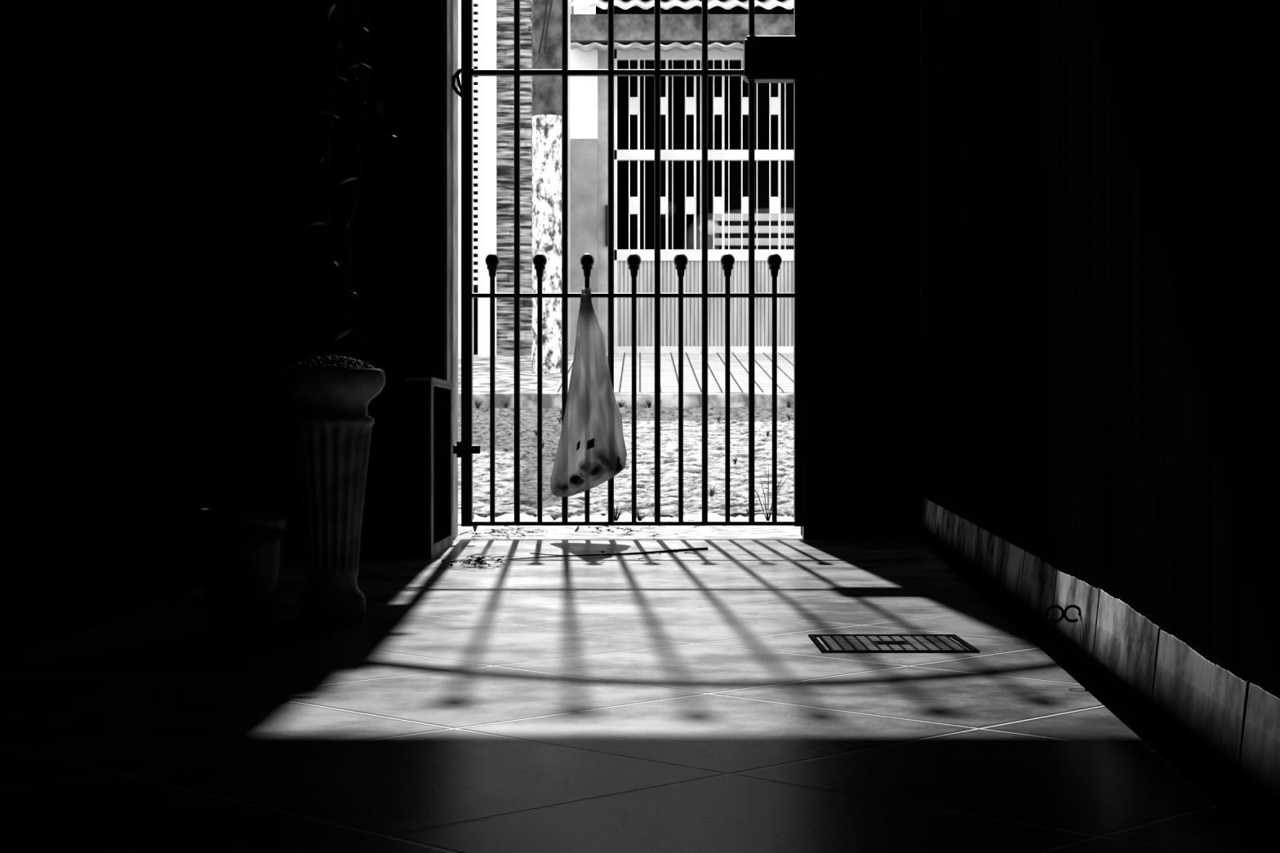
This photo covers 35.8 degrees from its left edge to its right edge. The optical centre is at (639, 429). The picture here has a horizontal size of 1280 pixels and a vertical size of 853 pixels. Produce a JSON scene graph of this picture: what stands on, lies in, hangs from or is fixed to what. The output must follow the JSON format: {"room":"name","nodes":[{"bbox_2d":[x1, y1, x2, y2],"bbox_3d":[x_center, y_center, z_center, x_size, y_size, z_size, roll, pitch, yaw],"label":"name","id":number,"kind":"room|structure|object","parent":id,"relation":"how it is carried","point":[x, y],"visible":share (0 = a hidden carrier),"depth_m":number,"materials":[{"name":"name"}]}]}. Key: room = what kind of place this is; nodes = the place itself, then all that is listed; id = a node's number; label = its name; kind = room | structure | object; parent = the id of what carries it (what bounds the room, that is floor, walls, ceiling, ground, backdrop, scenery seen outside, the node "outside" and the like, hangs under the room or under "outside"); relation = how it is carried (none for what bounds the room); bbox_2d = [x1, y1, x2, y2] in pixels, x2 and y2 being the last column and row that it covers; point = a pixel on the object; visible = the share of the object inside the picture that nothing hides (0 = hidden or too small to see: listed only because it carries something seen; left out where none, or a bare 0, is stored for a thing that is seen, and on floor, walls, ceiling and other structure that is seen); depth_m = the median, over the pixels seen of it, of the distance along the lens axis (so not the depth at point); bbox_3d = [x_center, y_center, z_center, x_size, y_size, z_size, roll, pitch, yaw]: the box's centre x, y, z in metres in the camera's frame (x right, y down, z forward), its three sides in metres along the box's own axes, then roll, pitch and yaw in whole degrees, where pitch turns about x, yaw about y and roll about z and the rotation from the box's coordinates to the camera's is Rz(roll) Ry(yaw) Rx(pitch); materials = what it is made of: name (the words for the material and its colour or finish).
{"room":"entrance hallway","nodes":[
{"label":"entrance hallway","id":0,"kind":"room"},
{"bbox_2d":[0,0,324,661],"bbox_3d":[-0.950,-1.352,1.925,0.200,3.320,6.850,0,0,0],"label":"wall","id":1,"kind":"structure","parent":0,"point":[162,264],"depth_m":3.42,"materials":[{"name":"paint"}]},
{"bbox_2d":[324,0,443,543],"bbox_3d":[-0.795,-1.352,5.550,0.510,3.320,0.400,0,0,0],"label":"wall","id":2,"kind":"structure","parent":0,"point":[403,202],"depth_m":5.35,"materials":[{"name":"paint"}]},
{"bbox_2d":[443,0,457,538],"bbox_3d":[-0.533,-1.032,5.585,0.011,2.680,0.330,0,0,0],"label":"trim","id":3,"kind":"structure","parent":2,"relation":"attached to","point":[450,6],"depth_m":5.56,"materials":[{"name":"white paint"}]},
{"bbox_2d":[595,0,619,248],"bbox_3d":[-0.270,-1.861,17.650,0.100,2.662,6.700,0,0,0],"label":"wall","id":4,"kind":"structure","parent":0,"point":[598,11],"depth_m":20.15,"materials":[{"name":"grey"}]},
{"bbox_2d":[0,537,1268,852],"bbox_3d":[-0.015,0.358,2.060,1.970,0.100,7.120,0,0,0],"label":"floor","id":5,"kind":"structure","parent":0,"point":[673,702],"depth_m":2.05,"materials":[{"name":"tile"}]},
{"bbox_2d":[194,506,289,632],"bbox_3d":[-0.613,0.215,3.050,0.144,0.186,0.144,0,0,0],"label":"flower pot","id":6,"kind":"object","parent":5,"relation":"on","point":[242,548],"visible":1,"depth_m":3.00,"materials":[{"name":"ceramic"}]},
{"bbox_2d":[277,355,386,623],"bbox_3d":[-0.498,0.094,3.200,0.173,0.428,0.173,0,0,-4],"label":"urn planter","id":7,"kind":"object","parent":5,"relation":"on","point":[331,424],"visible":1,"depth_m":3.16,"materials":[{"name":"stone"}]},
{"bbox_2d":[404,238,453,557],"bbox_3d":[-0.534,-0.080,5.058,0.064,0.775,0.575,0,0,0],"label":"cabinet","id":8,"kind":"object","parent":5,"relation":"on","point":[430,397],"visible":1,"depth_m":4.85,"materials":[{"name":"wood"}]},
{"bbox_2d":[441,520,725,567],"bbox_3d":[-0.156,0.295,5.321,0.765,0.031,2.017,0,0,9],"label":"fallen leaves","id":9,"kind":"object","parent":5,"relation":"on","point":[479,559],"visible":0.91,"depth_m":5.57,"materials":[{"name":"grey plant"}]},
{"bbox_2d":[508,546,708,559],"bbox_3d":[-0.111,0.304,4.905,0.626,0.008,0.168,0,0,-38],"label":"twig","id":10,"kind":"object","parent":5,"relation":"on","point":[706,548],"visible":1,"depth_m":4.86,"materials":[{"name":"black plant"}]},
{"bbox_2d":[808,634,979,653],"bbox_3d":[0.360,0.306,2.840,0.218,0.003,0.218,0,0,0],"label":"drain cover","id":11,"kind":"object","parent":5,"relation":"on","point":[836,643],"visible":1,"depth_m":2.83,"materials":[{"name":"metal"}]},
{"bbox_2d":[619,128,793,248],"bbox_3d":[1.340,-1.861,21.050,3.320,2.662,0.100,0,0,0],"label":"wall","id":12,"kind":"structure","parent":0,"point":[678,134],"depth_m":21.00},
{"bbox_2d":[800,0,921,538],"bbox_3d":[0.635,-1.352,5.701,0.329,3.320,0.198,0,0,0],"label":"wall","id":13,"kind":"structure","parent":0,"point":[864,333],"depth_m":5.60,"materials":[{"name":"paint"}]},
{"bbox_2d":[452,0,827,538],"bbox_3d":[-0.001,-1.062,5.590,1.060,2.740,0.080,0,0,0],"label":"metal gate","id":14,"kind":"object","parent":13,"relation":"attached to","point":[801,58],"visible":0.99,"depth_m":5.59,"materials":[{"name":"black metal"}]},
{"bbox_2d":[550,287,626,497],"bbox_3d":[-0.143,-0.107,5.543,0.185,0.589,0.145,0,0,33],"label":"plastic bag","id":15,"kind":"object","parent":14,"relation":"hanging from","point":[591,451],"visible":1,"depth_m":5.51,"materials":[{"name":"grey plastic"}]},
{"bbox_2d":[920,0,1279,699],"bbox_3d":[0.622,-1.352,2.150,0.192,3.320,7.338,0,0,4],"label":"wall","id":16,"kind":"structure","parent":0,"point":[1100,180],"depth_m":2.24,"materials":[{"name":"paint"}]},
{"bbox_2d":[1045,604,1080,622],"bbox_3d":[0.525,0.228,2.450,0.046,0.022,0.004,0,0,0],"label":"wall hook","id":17,"kind":"object","parent":16,"relation":"attached to","point":[1064,612],"visible":1,"depth_m":2.45,"materials":[{"name":"metal"}]},
{"bbox_2d":[917,497,1279,852],"bbox_3d":[0.578,0.247,2.890,0.014,0.122,5.398,0,0,4],"label":"baseboard","id":18,"kind":"structure","parent":16,"relation":"attached to","point":[1220,731],"depth_m":1.99,"materials":[{"name":"wood"}]},
{"bbox_3d":[0.000,-3.087,2.050,2.100,0.150,7.500,0,0,0],"label":"ceiling","id":19,"kind":"structure","parent":0,"visible":0},
{"bbox_2d":[308,0,397,350],"bbox_3d":[-0.471,-1.573,3.327,0.100,2.879,0.251,0,0,12],"label":"plant","id":20,"kind":"object","parent":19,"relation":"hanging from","point":[376,107],"visible":1,"depth_m":3.30,"materials":[{"name":"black plant"}]},
{"bbox_3d":[1.340,-0.480,17.650,3.320,0.100,6.700,0,0,0],"label":"floor","id":21,"kind":"structure","parent":0,"visible":0},
{"bbox_2d":[613,0,793,128],"bbox_3d":[1.340,-3.232,17.700,3.320,0.080,6.800,0,0,0],"label":"garage roof","id":22,"kind":"object","parent":21,"relation":"on","point":[622,81],"visible":0.11,"depth_m":18.71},
{"bbox_2d":[568,0,793,51],"bbox_3d":[1.207,-2.882,13.915,3.386,0.460,0.730,0,0,0],"label":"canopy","id":23,"kind":"object","parent":22,"relation":"attached to","point":[588,32],"visible":0.48,"depth_m":13.80,"materials":[{"name":"grey fabric"}]},
{"bbox_2d":[653,163,793,248],"bbox_3d":[1.200,-1.380,16.517,2.180,1.700,4.365,0,0,0],"label":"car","id":24,"kind":"object","parent":21,"relation":"on","point":[762,168],"visible":0.2,"depth_m":15.52,"materials":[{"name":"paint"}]},
{"label":"outside","id":25,"kind":"structure","parent":0,"visible":0},
{"bbox_2d":[454,524,802,537],"bbox_3d":[0.000,0.368,6.060,7.000,0.120,0.880,0,0,0],"label":"threshold","id":26,"kind":"object","parent":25,"point":[553,531],"visible":0.12,"depth_m":5.92,"materials":[{"name":"stone"}]},
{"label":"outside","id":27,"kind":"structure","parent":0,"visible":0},
{"bbox_2d":[457,406,793,520],"bbox_3d":[0.000,0.086,8.425,7.000,0.420,3.950,0,0,0],"label":"cobblestone street","id":28,"kind":"structure","parent":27,"point":[692,416],"depth_m":7.84,"materials":[{"name":"grey stone"}]},
{"bbox_2d":[471,399,792,531],"bbox_3d":[-0.003,0.074,8.199,1.740,0.474,4.422,0,0,0],"label":"weeds","id":29,"kind":"object","parent":28,"relation":"on","point":[768,516],"visible":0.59,"depth_m":6.52,"materials":[{"name":"grey plant"}]},
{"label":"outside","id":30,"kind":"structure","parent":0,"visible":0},
{"bbox_2d":[457,352,793,408],"bbox_3d":[0.000,-0.200,12.350,7.000,0.729,3.900,0,0,0],"label":"sidewalk","id":31,"kind":"structure","parent":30,"point":[692,362],"depth_m":11.50,"materials":[{"name":"concrete"}]},
{"bbox_2d":[457,0,573,355],"bbox_3d":[-1.994,-2.382,14.230,3.011,3.823,0.740,0,0,0],"label":"building wall","id":32,"kind":"structure","parent":31,"relation":"on","point":[493,20],"depth_m":13.94,"materials":[{"name":"stone"}]},
{"bbox_2d":[531,0,561,373],"bbox_3d":[-0.570,-2.068,12.175,0.194,3.449,0.243,0,0,0],"label":"trunk","id":33,"kind":"object","parent":31,"relation":"on","point":[546,14],"visible":0.87,"depth_m":12.12,"materials":[{"name":"concrete"}]},
{"bbox_2d":[570,48,608,354],"bbox_3d":[-0.347,-1.678,14.165,0.293,2.286,0.230,0,0,0],"label":"gatepost","id":34,"kind":"object","parent":31,"relation":"on","point":[588,94],"visible":0.66,"depth_m":14.05,"materials":[{"name":"grey paint"}]},
{"bbox_2d":[613,48,793,352],"bbox_3d":[1.265,-1.629,14.195,2.904,2.220,0.070,0,0,0],"label":"gate","id":35,"kind":"object","parent":31,"relation":"on","point":[692,278],"visible":0.38,"depth_m":14.19,"materials":[{"name":"white metal"}]}
]}

